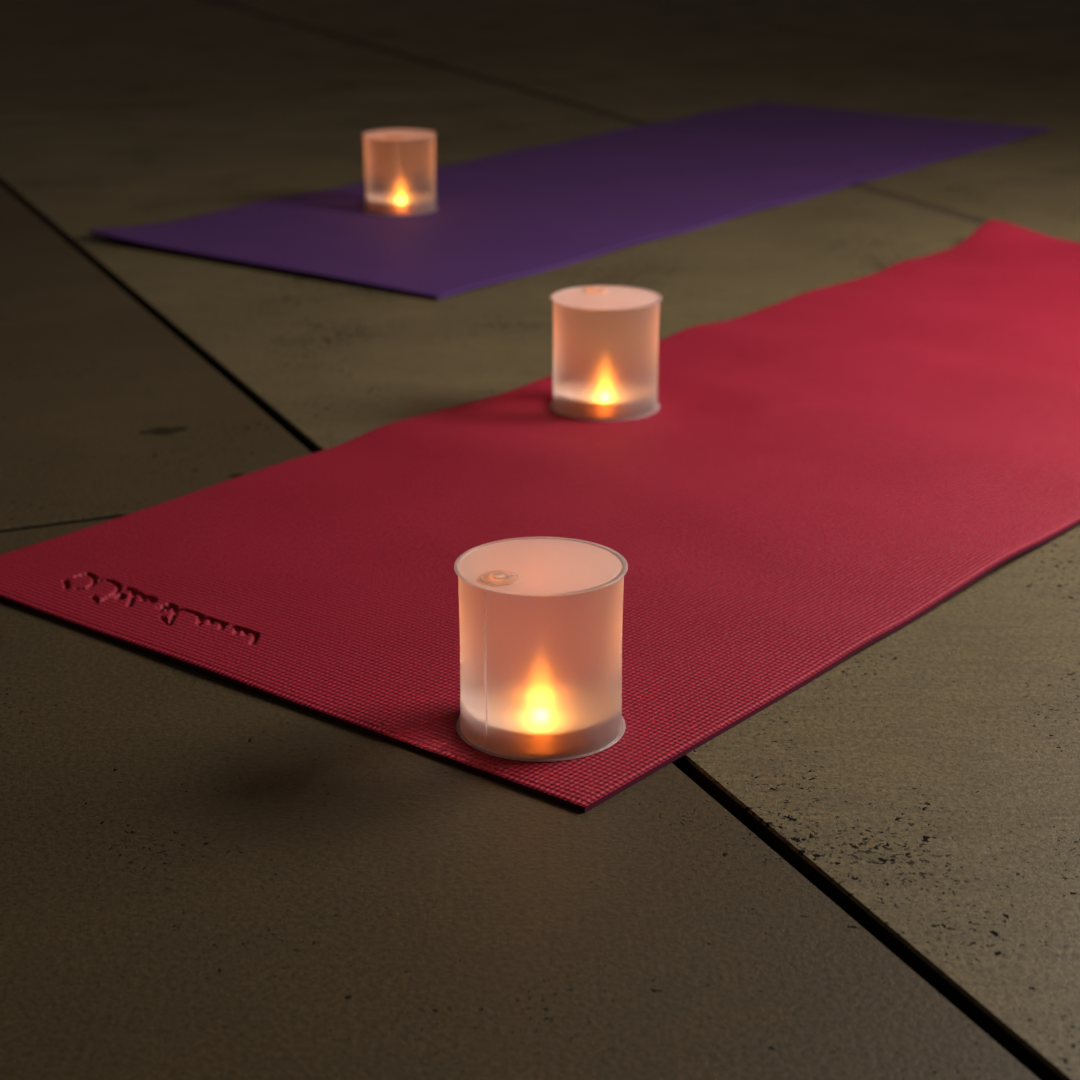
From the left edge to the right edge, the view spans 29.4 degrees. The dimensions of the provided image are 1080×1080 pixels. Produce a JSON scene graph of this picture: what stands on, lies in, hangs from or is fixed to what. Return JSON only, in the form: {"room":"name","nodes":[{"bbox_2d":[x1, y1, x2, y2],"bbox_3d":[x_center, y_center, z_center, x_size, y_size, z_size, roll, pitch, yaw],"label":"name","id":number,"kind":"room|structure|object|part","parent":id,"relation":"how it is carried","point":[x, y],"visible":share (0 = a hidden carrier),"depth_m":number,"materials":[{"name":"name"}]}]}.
{"room":"exercise studio","nodes":[
{"label":"exercise studio","id":0,"kind":"room"},
{"bbox_2d":[0,0,1079,1079],"bbox_3d":[-0.581,-0.850,4.064,13.200,0.012,14.400,-8,21,-22],"label":"floor","id":1,"kind":"structure","parent":0,"point":[873,873],"depth_m":1.31,"materials":[{"name":"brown concrete"}]},
{"bbox_2d":[0,219,1079,812],"bbox_3d":[0.316,-0.137,1.971,0.610,0.029,1.676,15,24,36],"label":"yoga mat","id":2,"kind":"object","parent":1,"relation":"on","point":[815,473],"visible":0.94,"depth_m":1.65,"materials":[{"name":"plastic"}]},
{"bbox_2d":[454,537,627,761],"bbox_3d":[0.001,0.064,1.264,0.105,0.108,0.105,0,19,0],"label":"lantern","id":3,"kind":"object","parent":2,"relation":"on","point":[541,618],"visible":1,"depth_m":1.23,"materials":[{"name":"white plastic"}]},
{"bbox_3d":[0.001,0.016,1.247,0.101,0.001,0.101,0,19,0],"label":"panel","id":4,"kind":"part","parent":3,"relation":"part of","materials":[{"name":"white plastic"}]},
{"bbox_2d":[550,285,661,420],"bbox_3d":[0.062,-0.179,1.958,0.105,0.108,0.105,10,22,25],"label":"lantern","id":5,"kind":"object","parent":2,"relation":"on","point":[605,337],"visible":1,"depth_m":1.92,"materials":[{"name":"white plastic"}]},
{"bbox_3d":[0.062,-0.228,1.940,0.101,0.001,0.101,10,22,25],"label":"panel","id":6,"kind":"part","parent":5,"relation":"part of","materials":[{"name":"white plastic"}]},
{"bbox_2d":[88,102,1051,298],"bbox_3d":[0.160,-0.579,3.252,0.610,0.014,1.740,14,24,35],"label":"yoga mat","id":7,"kind":"object","parent":1,"relation":"on","point":[513,214],"visible":0.98,"depth_m":3.04,"materials":[{"name":"purple plastic"}]},
{"bbox_2d":[362,129,436,214],"bbox_3d":[-0.200,-0.528,2.950,0.105,0.108,0.105,-16,25,-37],"label":"lantern","id":8,"kind":"object","parent":7,"relation":"on","point":[399,163],"visible":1,"depth_m":2.91,"materials":[{"name":"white plastic"}]},
{"bbox_3d":[-0.200,-0.577,2.933,0.101,0.001,0.101,-16,25,-37],"label":"panel","id":9,"kind":"part","parent":8,"relation":"part of","materials":[{"name":"white plastic"}]}
]}

